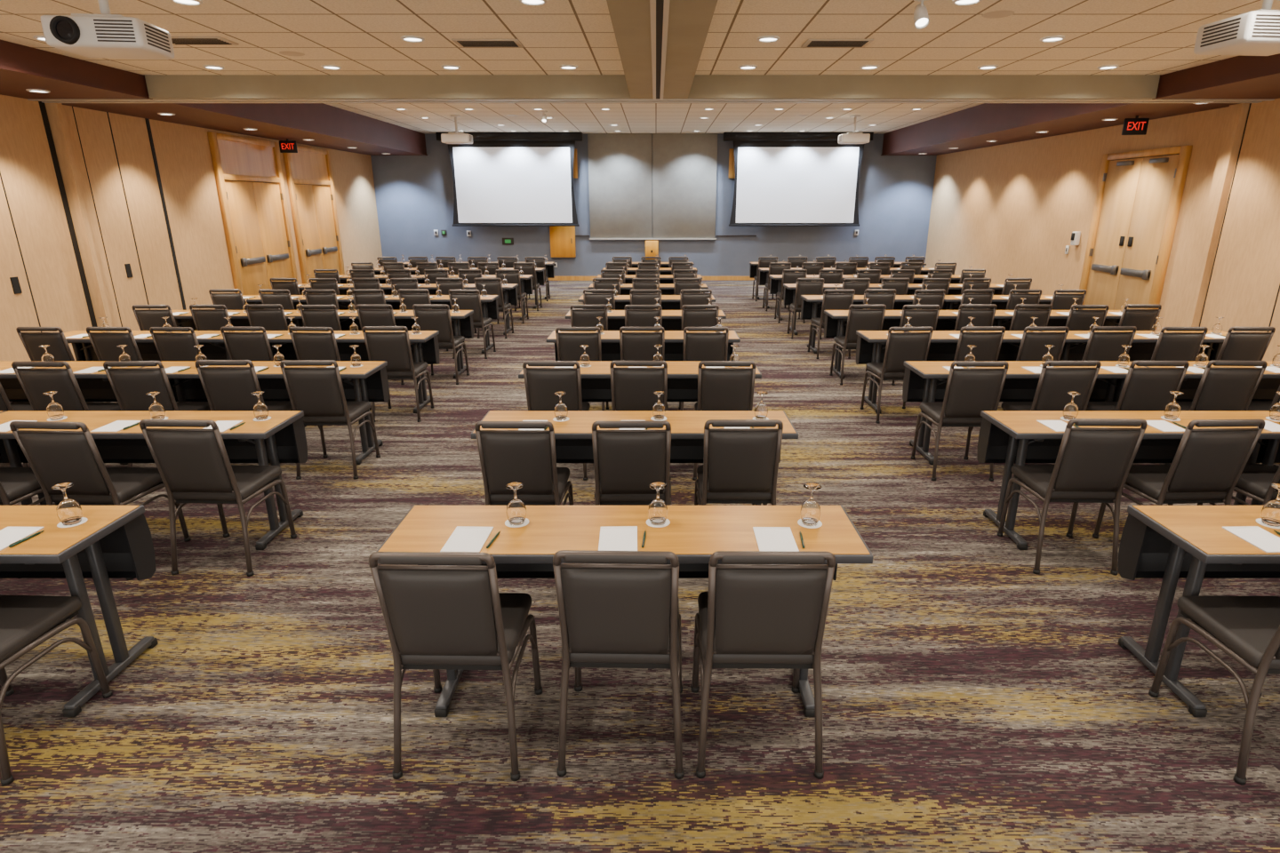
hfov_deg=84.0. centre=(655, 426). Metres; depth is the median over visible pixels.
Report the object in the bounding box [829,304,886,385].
banquet chair
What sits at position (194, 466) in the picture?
banquet chair
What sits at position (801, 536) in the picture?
ballpoint pen
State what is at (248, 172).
door
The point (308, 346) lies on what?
banquet chair
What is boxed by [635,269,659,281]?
banquet chair
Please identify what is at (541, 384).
banquet chair
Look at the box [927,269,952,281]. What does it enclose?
banquet chair
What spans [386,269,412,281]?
banquet chair
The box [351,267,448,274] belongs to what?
table
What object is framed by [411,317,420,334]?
water goblet
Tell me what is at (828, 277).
banquet chair
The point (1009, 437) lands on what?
table
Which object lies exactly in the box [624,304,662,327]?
banquet chair
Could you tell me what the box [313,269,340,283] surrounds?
banquet chair
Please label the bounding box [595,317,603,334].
water goblet
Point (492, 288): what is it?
banquet chair
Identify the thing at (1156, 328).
water goblet
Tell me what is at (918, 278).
table
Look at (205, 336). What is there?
notepad
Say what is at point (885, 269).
banquet chair
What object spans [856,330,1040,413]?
table
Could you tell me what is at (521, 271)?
water goblet
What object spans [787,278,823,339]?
banquet chair
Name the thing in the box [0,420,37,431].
notepad
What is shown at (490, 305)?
table
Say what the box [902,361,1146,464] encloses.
table
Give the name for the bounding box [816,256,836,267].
banquet chair
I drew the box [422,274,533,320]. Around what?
table
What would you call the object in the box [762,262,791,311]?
banquet chair
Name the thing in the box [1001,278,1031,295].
banquet chair
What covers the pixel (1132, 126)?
exit sign
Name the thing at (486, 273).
water goblet
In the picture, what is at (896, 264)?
table
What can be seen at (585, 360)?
water goblet
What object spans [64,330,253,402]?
table
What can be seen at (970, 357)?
water goblet
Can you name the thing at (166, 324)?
water goblet
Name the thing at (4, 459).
table
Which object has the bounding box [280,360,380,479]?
banquet chair
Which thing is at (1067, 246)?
light switch
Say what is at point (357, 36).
ceiling
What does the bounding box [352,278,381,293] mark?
banquet chair
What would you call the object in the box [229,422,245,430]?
ballpoint pen
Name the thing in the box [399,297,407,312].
water goblet
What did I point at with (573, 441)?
table
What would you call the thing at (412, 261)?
banquet chair
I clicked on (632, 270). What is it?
table
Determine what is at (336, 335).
notepad
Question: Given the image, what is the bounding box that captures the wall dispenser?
[1070,232,1080,245]
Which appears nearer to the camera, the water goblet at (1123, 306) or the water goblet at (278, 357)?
the water goblet at (278, 357)
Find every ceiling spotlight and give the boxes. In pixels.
[540,110,547,122]
[913,0,929,29]
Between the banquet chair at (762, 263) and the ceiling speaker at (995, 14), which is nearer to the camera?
the ceiling speaker at (995, 14)
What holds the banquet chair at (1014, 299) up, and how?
on the floor
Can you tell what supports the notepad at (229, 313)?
on the table at (186, 320)
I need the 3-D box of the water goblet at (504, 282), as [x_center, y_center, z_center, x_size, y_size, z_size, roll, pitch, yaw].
[-2.343,-2.275,11.009,0.079,0.160,0.079,16,23,40]
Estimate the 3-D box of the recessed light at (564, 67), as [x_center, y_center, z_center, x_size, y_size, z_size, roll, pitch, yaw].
[-0.920,-3.787,7.498,0.200,0.014,0.200,0,18,0]
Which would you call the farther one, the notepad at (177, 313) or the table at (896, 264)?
the table at (896, 264)
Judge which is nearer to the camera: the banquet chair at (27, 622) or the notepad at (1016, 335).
the banquet chair at (27, 622)
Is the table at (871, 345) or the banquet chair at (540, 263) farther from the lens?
the banquet chair at (540, 263)
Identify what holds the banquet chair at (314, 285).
on the floor
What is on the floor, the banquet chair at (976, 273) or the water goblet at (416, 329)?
the banquet chair at (976, 273)
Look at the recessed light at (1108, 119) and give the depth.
10.00 m
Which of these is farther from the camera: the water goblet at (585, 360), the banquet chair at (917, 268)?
the banquet chair at (917, 268)
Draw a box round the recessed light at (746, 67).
[738,64,757,69]
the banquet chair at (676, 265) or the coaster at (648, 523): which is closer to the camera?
the coaster at (648, 523)
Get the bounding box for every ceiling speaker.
[279,51,304,55]
[981,10,1014,18]
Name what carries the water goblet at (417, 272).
on the coaster
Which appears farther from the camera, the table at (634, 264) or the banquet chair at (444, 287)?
the table at (634, 264)
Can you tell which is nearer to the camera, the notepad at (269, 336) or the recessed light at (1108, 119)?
the notepad at (269, 336)
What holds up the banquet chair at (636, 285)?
on the floor
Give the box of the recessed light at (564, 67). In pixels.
[559,64,577,69]
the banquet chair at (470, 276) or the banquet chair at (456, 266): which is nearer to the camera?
the banquet chair at (470, 276)
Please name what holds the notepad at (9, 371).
on the table at (95, 387)
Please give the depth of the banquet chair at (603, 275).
11.83 m
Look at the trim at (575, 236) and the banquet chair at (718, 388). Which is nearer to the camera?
the banquet chair at (718, 388)
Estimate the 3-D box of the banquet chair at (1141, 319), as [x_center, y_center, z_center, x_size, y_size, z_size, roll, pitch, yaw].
[5.309,-0.972,8.111,0.458,0.905,0.525,0,18,0]
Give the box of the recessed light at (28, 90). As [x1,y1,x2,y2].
[25,88,50,93]
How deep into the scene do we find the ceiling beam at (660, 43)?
5.21 m
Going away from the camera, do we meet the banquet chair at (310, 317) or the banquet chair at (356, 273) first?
the banquet chair at (310, 317)
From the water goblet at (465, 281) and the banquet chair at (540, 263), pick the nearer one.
the water goblet at (465, 281)
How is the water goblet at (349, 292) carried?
on the coaster
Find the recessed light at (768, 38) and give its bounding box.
[757,35,779,41]
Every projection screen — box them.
[435,132,582,226]
[723,132,873,226]
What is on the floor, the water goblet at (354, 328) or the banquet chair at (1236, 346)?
the banquet chair at (1236, 346)
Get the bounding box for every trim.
[0,101,186,332]
[573,148,577,178]
[575,235,756,236]
[728,148,735,178]
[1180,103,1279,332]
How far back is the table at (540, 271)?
13.91 m
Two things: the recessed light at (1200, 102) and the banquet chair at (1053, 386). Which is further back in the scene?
the recessed light at (1200, 102)
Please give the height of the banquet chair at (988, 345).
0.905 m
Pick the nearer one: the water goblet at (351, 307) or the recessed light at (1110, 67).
the recessed light at (1110, 67)
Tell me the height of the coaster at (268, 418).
0.002 m
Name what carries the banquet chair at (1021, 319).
on the floor
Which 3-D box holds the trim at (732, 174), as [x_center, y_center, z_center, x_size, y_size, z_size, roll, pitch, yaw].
[1.995,-6.629,17.916,0.310,0.700,0.040,0,18,0]
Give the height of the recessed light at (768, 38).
0.014 m
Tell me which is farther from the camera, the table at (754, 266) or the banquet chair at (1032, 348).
the table at (754, 266)
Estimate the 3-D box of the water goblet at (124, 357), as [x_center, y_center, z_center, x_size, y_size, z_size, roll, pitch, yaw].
[-4.151,-0.554,5.552,0.079,0.160,0.079,1,18,2]
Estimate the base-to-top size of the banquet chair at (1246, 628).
0.905 m
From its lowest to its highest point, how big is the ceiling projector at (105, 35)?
0.485 m
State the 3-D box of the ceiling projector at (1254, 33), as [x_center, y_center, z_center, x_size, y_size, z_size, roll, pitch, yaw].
[3.721,-2.549,4.318,0.546,0.465,0.430,-2,18,-5]
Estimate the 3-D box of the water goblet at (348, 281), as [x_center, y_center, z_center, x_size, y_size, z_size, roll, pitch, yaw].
[-4.757,-2.277,11.018,0.079,0.160,0.079,-6,19,-19]
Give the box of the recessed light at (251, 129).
[243,128,256,130]
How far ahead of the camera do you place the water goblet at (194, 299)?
8.26 m
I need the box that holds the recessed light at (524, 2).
[519,0,546,5]
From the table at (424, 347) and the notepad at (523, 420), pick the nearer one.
the notepad at (523, 420)
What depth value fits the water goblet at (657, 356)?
5.53 m
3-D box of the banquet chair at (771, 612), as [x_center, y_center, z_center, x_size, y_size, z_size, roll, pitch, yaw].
[0.375,0.756,2.633,0.458,0.905,0.525,0,18,0]
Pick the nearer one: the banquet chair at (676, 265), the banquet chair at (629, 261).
the banquet chair at (676, 265)
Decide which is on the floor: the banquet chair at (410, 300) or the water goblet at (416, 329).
the banquet chair at (410, 300)
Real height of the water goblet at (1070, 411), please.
0.160 m
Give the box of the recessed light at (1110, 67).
[1097,64,1119,69]
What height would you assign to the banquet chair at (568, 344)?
0.905 m
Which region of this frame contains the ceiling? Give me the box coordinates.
[0,0,1279,133]
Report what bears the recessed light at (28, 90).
attached to the soffit at (22, 68)
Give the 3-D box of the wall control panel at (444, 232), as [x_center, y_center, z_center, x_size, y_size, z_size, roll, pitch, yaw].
[-5.500,-5.029,18.426,0.120,0.140,0.030,0,18,0]
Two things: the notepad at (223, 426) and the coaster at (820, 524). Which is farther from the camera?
the notepad at (223, 426)
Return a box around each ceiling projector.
[40,0,174,59]
[440,114,472,143]
[838,114,870,143]
[1193,0,1279,55]
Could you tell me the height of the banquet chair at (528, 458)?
0.905 m
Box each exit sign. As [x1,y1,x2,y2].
[278,138,297,152]
[1121,115,1149,135]
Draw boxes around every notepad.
[0,367,34,373]
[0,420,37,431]
[0,527,44,551]
[65,334,87,338]
[72,367,111,373]
[90,420,140,431]
[134,334,151,338]
[164,366,189,373]
[172,312,188,315]
[196,334,219,338]
[204,420,242,431]
[227,312,239,315]
[254,367,267,372]
[266,334,281,338]
[335,334,344,338]
[440,526,493,552]
[518,420,547,430]
[598,526,637,551]
[619,428,644,430]
[752,527,799,551]
[942,366,962,370]
[948,334,959,338]
[1010,334,1023,338]
[1021,367,1041,373]
[1036,420,1073,431]
[1056,312,1069,315]
[1073,334,1089,338]
[1100,366,1127,373]
[1136,334,1159,338]
[1146,420,1185,431]
[1176,367,1204,373]
[1205,334,1225,338]
[1222,526,1279,552]
[1254,366,1279,373]
[1264,420,1279,431]
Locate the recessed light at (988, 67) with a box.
[977,64,998,69]
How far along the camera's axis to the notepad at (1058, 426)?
4.09 m
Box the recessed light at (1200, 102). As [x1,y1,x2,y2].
[1192,101,1213,103]
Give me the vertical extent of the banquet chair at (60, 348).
0.905 m
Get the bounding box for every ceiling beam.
[27,74,1274,103]
[606,0,717,99]
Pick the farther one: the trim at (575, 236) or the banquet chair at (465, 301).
the trim at (575, 236)
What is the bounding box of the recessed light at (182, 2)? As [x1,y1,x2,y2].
[170,0,202,5]
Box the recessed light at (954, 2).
[952,0,982,5]
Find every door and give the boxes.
[207,131,298,295]
[283,145,344,283]
[1078,145,1192,310]
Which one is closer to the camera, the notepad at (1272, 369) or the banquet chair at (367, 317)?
the notepad at (1272, 369)
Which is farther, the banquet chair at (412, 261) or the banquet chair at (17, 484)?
the banquet chair at (412, 261)
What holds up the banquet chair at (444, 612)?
on the floor
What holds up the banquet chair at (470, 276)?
on the floor
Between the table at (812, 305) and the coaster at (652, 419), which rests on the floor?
the table at (812, 305)
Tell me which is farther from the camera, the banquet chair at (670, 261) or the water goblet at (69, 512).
the banquet chair at (670, 261)
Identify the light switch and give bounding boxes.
[466,230,471,236]
[1064,245,1069,254]
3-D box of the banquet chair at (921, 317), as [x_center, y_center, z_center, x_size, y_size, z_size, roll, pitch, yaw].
[2.888,-0.962,8.080,0.458,0.905,0.525,0,18,1]
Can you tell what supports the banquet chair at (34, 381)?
on the floor
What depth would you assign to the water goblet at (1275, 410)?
4.17 m
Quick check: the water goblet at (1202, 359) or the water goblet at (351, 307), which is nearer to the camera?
the water goblet at (1202, 359)
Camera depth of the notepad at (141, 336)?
6.78 m
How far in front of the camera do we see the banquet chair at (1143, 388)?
5.07 m
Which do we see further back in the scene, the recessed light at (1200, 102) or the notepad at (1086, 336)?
the recessed light at (1200, 102)
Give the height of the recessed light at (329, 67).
0.014 m
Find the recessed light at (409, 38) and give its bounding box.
[400,35,424,41]
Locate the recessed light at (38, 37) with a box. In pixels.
[32,35,45,40]
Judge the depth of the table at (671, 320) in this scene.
8.54 m
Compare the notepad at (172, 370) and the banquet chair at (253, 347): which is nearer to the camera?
the notepad at (172, 370)
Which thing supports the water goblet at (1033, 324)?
on the coaster
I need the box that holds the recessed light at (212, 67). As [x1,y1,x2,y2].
[202,64,224,69]
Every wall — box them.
[0,94,382,361]
[370,133,936,276]
[924,98,1279,361]
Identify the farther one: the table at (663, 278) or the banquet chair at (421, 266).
the banquet chair at (421, 266)
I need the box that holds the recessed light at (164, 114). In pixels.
[157,112,175,115]
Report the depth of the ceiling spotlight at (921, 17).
4.94 m
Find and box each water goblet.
[39,344,55,361]
[42,391,63,420]
[51,482,82,525]
[98,317,111,332]
[116,344,131,361]
[145,392,165,419]
[160,317,172,332]
[191,297,199,309]
[193,344,207,367]
[223,317,234,332]
[242,297,250,312]
[250,391,268,420]
[272,344,285,366]
[287,316,296,332]
[296,297,303,311]
[301,284,308,296]
[346,274,351,284]
[346,284,352,296]
[347,297,355,312]
[348,317,358,334]
[349,344,361,367]
[380,266,384,276]
[385,274,390,285]
[391,284,398,296]
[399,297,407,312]
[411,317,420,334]
[415,266,420,276]
[424,274,430,285]
[435,284,441,296]
[449,266,454,276]
[452,297,459,312]
[463,274,468,285]
[480,284,487,296]
[484,266,488,276]
[502,274,507,285]
[505,482,526,525]
[519,266,523,276]
[553,392,567,420]
[579,344,590,367]
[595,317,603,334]
[606,297,612,311]
[612,284,617,296]
[648,482,667,525]
[652,344,663,360]
[652,391,665,420]
[653,317,661,332]
[715,317,722,332]
[729,344,739,360]
[754,392,767,419]
[800,482,821,526]
[903,317,912,332]
[964,344,975,361]
[965,317,975,332]
[1017,297,1025,309]
[1027,317,1038,332]
[1041,344,1055,367]
[1063,392,1080,420]
[1070,297,1079,309]
[1088,317,1100,333]
[1117,344,1131,367]
[1120,297,1129,311]
[1152,317,1163,334]
[1164,391,1183,419]
[1195,344,1209,367]
[1212,316,1224,334]
[1260,483,1279,527]
[1269,392,1279,420]
[1272,344,1279,367]
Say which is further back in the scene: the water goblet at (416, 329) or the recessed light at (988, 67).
the recessed light at (988, 67)
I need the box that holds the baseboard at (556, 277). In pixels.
[548,276,754,279]
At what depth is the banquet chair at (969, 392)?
5.09 m
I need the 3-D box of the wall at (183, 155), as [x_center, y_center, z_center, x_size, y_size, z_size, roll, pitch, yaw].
[-7.245,-2.371,7.903,0.150,3.700,21.700,0,18,0]
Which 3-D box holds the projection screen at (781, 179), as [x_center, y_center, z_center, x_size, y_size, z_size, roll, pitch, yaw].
[3.480,-6.149,17.742,3.640,2.212,0.240,0,18,0]
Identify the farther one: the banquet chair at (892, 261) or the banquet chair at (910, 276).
the banquet chair at (892, 261)
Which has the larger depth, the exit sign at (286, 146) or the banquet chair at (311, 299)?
the exit sign at (286, 146)
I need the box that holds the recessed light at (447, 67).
[440,64,460,69]
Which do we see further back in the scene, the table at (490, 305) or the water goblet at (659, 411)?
the table at (490, 305)
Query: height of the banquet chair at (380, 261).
0.905 m
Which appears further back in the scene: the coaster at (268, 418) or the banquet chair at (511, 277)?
the banquet chair at (511, 277)
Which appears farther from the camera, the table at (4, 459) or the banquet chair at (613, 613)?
the table at (4, 459)
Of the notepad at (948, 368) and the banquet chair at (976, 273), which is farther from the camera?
the banquet chair at (976, 273)
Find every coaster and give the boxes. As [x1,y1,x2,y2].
[47,416,67,421]
[56,517,87,527]
[253,416,271,421]
[504,518,528,527]
[552,417,569,421]
[646,519,670,527]
[650,416,666,420]
[797,519,822,528]
[1160,416,1180,421]
[1256,518,1279,528]
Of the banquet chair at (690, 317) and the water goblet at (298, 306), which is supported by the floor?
the banquet chair at (690, 317)
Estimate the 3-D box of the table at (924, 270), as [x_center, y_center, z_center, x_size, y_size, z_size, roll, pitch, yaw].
[4.745,-2.704,13.877,1.824,0.742,0.537,0,18,0]
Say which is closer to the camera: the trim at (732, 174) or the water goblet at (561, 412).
the water goblet at (561, 412)
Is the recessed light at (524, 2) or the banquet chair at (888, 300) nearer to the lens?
the recessed light at (524, 2)
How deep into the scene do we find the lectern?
18.47 m
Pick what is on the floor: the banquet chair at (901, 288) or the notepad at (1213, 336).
the banquet chair at (901, 288)
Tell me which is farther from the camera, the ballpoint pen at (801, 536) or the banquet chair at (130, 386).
the banquet chair at (130, 386)
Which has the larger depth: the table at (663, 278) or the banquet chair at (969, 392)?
the table at (663, 278)
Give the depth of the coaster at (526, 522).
2.82 m
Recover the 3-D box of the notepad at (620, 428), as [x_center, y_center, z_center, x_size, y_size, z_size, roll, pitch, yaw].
[-0.135,-0.004,4.071,0.144,0.004,0.210,0,18,0]
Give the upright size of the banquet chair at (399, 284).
0.905 m
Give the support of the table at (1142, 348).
on the floor
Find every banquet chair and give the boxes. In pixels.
[0,383,32,467]
[0,467,45,505]
[0,595,112,786]
[9,421,191,580]
[11,361,120,410]
[16,327,87,402]
[86,327,186,402]
[103,360,210,467]
[131,304,176,330]
[139,419,296,576]
[149,327,201,361]
[189,304,231,330]
[195,360,293,410]
[208,288,244,310]
[220,327,273,361]
[245,304,287,330]
[258,289,294,310]
[269,278,300,295]
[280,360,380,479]
[288,327,371,409]
[299,304,341,330]
[304,289,339,310]
[309,278,339,295]
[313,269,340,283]
[349,269,375,283]
[351,262,375,274]
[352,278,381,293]
[352,288,386,310]
[356,304,404,385]
[362,326,434,422]
[368,552,542,781]
[376,256,397,266]
[382,262,404,274]
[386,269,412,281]
[390,278,419,295]
[398,288,448,351]
[408,256,428,267]
[412,304,469,384]
[416,262,438,274]
[424,269,449,283]
[435,256,455,267]
[435,278,476,333]
[448,262,470,274]
[448,289,495,359]
[457,269,482,283]
[467,256,487,267]
[474,278,513,338]
[474,421,573,505]
[477,262,499,274]
[495,269,528,323]
[496,256,520,301]
[512,262,542,311]
[522,360,590,480]
[525,256,550,301]
[552,550,684,779]
[555,327,608,410]
[569,304,607,330]
[583,289,615,310]
[592,278,620,295]
[592,420,671,505]
[600,269,624,283]
[605,262,627,274]
[609,360,670,479]
[612,256,631,267]
[619,327,664,360]
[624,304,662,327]
[629,289,661,309]
[632,278,659,293]
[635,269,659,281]
[638,262,659,272]
[640,256,661,267]
[668,256,688,267]
[671,262,693,274]
[672,269,697,283]
[673,278,701,295]
[678,327,728,410]
[680,288,711,310]
[681,304,719,330]
[690,551,835,779]
[692,360,756,480]
[694,419,783,505]
[752,256,778,301]
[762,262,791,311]
[774,269,807,323]
[787,256,807,267]
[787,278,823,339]
[801,262,823,274]
[807,289,855,359]
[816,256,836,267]
[818,269,843,283]
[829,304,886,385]
[834,262,857,274]
[841,278,870,295]
[848,256,868,267]
[856,269,881,283]
[860,327,933,423]
[862,288,895,310]
[868,262,890,274]
[874,256,895,267]
[880,278,909,295]
[889,269,915,283]
[891,304,940,385]
[899,262,922,274]
[904,256,925,267]
[911,361,1008,481]
[912,289,945,310]
[920,278,950,295]
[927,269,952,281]
[934,262,956,274]
[953,326,1005,361]
[954,304,996,330]
[959,269,985,283]
[960,278,991,295]
[960,288,994,309]
[996,418,1147,575]
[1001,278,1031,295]
[1001,360,1101,410]
[1006,289,1041,310]
[1009,304,1052,331]
[1016,326,1069,361]
[1050,289,1086,310]
[1065,304,1109,330]
[1081,326,1136,361]
[1085,360,1189,464]
[1092,418,1265,538]
[1118,304,1161,330]
[1148,595,1279,785]
[1150,327,1207,361]
[1176,360,1267,410]
[1197,464,1279,505]
[1216,327,1275,360]
[1247,385,1279,463]
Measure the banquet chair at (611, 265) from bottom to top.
0.905 m
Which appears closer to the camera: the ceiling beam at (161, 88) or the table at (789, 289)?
the ceiling beam at (161, 88)
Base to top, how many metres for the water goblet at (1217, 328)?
0.160 m
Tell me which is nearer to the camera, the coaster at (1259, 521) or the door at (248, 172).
the coaster at (1259, 521)
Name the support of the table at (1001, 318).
on the floor
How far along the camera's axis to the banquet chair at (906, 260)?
14.59 m
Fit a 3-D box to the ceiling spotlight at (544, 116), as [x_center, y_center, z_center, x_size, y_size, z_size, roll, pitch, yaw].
[-2.100,-5.819,13.362,0.120,0.206,0.150,0,18,0]
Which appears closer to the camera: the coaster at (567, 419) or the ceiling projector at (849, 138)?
the coaster at (567, 419)
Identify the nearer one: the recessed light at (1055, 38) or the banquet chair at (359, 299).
the recessed light at (1055, 38)
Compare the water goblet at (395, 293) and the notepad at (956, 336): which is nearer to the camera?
the notepad at (956, 336)
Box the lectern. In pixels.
[645,240,658,259]
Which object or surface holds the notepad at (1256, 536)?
on the table at (1168, 543)
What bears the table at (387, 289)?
on the floor
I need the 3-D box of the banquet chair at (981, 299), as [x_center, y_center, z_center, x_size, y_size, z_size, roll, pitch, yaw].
[4.125,-1.398,9.465,0.458,0.905,0.525,-1,18,-2]
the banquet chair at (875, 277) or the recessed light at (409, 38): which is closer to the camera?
the recessed light at (409, 38)
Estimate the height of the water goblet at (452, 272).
0.160 m
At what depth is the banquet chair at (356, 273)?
11.86 m
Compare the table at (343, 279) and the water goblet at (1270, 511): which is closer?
the water goblet at (1270, 511)
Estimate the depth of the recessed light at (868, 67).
7.49 m
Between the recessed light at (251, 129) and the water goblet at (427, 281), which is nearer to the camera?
the water goblet at (427, 281)
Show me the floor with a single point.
(974, 700)
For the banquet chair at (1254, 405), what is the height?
0.905 m
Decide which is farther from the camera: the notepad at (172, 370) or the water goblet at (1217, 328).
the water goblet at (1217, 328)
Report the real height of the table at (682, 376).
0.742 m
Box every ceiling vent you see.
[171,36,238,45]
[451,39,523,47]
[801,39,874,47]
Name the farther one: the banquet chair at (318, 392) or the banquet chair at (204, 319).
the banquet chair at (204, 319)
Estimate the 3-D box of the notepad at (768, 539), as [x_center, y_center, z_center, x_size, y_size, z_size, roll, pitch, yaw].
[0.453,0.429,2.697,0.144,0.004,0.210,0,18,1]
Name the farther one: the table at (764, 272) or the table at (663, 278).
the table at (764, 272)
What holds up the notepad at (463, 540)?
on the table at (693, 533)
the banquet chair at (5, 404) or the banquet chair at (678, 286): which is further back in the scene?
the banquet chair at (678, 286)
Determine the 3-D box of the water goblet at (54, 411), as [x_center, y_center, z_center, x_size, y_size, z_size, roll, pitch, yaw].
[-3.549,-0.124,4.190,0.079,0.160,0.079,12,21,34]
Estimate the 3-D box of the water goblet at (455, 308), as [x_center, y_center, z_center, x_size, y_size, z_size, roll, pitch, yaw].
[-2.334,-1.412,8.274,0.079,0.160,0.079,6,18,18]
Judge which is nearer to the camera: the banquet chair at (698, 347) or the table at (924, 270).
the banquet chair at (698, 347)
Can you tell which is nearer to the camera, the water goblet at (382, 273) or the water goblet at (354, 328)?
the water goblet at (354, 328)
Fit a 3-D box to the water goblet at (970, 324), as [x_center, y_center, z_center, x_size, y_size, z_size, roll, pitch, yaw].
[3.057,-0.983,6.912,0.079,0.160,0.079,11,21,32]
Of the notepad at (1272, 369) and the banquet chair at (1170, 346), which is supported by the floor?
the banquet chair at (1170, 346)
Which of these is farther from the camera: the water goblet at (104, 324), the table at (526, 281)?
the table at (526, 281)
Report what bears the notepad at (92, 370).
on the table at (95, 387)
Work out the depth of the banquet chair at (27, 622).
2.70 m
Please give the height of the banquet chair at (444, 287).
0.905 m
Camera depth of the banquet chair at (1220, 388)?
5.07 m
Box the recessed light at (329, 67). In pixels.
[320,64,341,69]
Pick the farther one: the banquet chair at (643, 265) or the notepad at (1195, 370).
the banquet chair at (643, 265)
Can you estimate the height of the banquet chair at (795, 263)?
0.905 m
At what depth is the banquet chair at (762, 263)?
14.58 m
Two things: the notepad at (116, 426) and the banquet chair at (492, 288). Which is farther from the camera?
the banquet chair at (492, 288)
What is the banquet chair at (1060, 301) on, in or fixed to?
on the floor
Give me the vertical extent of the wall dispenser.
0.220 m
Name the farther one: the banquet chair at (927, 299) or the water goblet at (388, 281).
the water goblet at (388, 281)
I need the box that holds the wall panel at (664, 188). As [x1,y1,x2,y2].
[587,133,717,239]
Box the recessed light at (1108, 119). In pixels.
[1101,118,1118,120]
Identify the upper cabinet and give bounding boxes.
[549,226,575,257]
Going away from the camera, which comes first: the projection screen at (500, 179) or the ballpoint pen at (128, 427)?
the ballpoint pen at (128, 427)
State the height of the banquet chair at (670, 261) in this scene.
0.905 m
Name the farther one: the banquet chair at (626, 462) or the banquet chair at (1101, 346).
the banquet chair at (1101, 346)
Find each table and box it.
[0,361,143,464]
[0,410,8,463]
[0,410,307,550]
[0,505,157,717]
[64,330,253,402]
[143,361,389,464]
[171,310,303,330]
[242,295,354,310]
[253,330,439,413]
[297,283,391,295]
[314,274,424,283]
[337,310,473,378]
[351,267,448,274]
[376,505,873,717]
[384,295,499,353]
[417,283,518,335]
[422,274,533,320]
[447,267,544,308]
[470,410,798,505]
[496,262,554,299]
[518,361,761,401]
[546,330,740,361]
[564,310,726,330]
[577,295,715,310]
[587,283,708,295]
[595,274,702,283]
[602,267,697,274]
[607,262,694,267]
[749,262,838,299]
[758,267,857,308]
[768,274,856,320]
[783,283,908,335]
[800,295,944,353]
[824,310,958,378]
[835,262,926,267]
[856,267,934,274]
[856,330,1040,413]
[879,274,986,283]
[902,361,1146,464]
[906,283,1004,295]
[942,295,1053,310]
[976,410,1279,550]
[992,310,1121,330]
[1039,330,1227,361]
[1117,505,1279,717]
[1131,361,1279,464]
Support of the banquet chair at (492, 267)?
on the floor
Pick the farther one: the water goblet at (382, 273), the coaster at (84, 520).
the water goblet at (382, 273)
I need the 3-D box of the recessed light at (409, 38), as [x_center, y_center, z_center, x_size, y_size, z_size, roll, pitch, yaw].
[-2.120,-3.378,6.201,0.200,0.014,0.200,0,18,0]
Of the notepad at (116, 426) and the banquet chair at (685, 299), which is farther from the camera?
the banquet chair at (685, 299)
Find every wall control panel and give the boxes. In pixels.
[440,230,446,235]
[502,238,513,244]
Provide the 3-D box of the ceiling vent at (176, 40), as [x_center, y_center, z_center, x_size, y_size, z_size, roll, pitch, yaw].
[-4.050,-3.399,6.268,0.580,0.016,0.300,0,18,0]
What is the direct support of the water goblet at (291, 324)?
on the coaster
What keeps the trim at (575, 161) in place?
attached to the wall at (414, 196)
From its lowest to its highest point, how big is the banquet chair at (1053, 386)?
0.905 m
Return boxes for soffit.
[0,40,427,155]
[880,53,1279,155]
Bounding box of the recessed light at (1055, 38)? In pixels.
[1040,35,1065,41]
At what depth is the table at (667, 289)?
11.07 m
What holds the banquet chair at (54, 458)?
on the floor
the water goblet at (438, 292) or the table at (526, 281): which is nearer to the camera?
the water goblet at (438, 292)
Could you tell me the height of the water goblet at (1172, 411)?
0.160 m
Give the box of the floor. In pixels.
[0,280,1279,852]
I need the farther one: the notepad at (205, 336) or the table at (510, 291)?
the table at (510, 291)
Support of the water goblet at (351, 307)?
on the coaster
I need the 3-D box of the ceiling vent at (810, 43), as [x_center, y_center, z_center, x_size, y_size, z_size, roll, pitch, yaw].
[1.620,-3.429,6.363,0.580,0.016,0.300,0,18,0]
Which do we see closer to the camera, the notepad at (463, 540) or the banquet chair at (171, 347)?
the notepad at (463, 540)
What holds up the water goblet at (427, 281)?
on the coaster
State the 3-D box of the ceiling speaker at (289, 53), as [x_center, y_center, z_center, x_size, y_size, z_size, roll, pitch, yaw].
[-3.500,-3.584,6.839,0.230,0.006,0.230,0,18,0]
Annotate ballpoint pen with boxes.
[8,530,44,547]
[122,422,139,430]
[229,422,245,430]
[486,531,500,548]
[641,530,646,547]
[799,530,805,548]
[1171,421,1186,428]
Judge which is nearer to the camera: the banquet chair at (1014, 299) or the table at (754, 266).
the banquet chair at (1014, 299)
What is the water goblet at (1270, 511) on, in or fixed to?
on the coaster at (1259, 521)
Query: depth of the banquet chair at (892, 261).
14.56 m
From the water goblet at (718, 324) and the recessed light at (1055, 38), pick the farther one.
the water goblet at (718, 324)
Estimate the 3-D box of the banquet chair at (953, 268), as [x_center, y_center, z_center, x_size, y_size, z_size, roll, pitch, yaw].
[5.364,-2.681,13.534,0.458,0.905,0.525,-1,18,-2]
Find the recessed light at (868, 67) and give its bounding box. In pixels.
[859,64,879,69]
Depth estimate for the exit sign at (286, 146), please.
13.23 m
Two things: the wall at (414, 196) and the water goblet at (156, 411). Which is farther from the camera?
the wall at (414, 196)
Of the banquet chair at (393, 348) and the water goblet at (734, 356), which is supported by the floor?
the banquet chair at (393, 348)
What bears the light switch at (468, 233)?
attached to the wall at (414, 196)
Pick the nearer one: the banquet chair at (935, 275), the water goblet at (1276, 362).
the water goblet at (1276, 362)

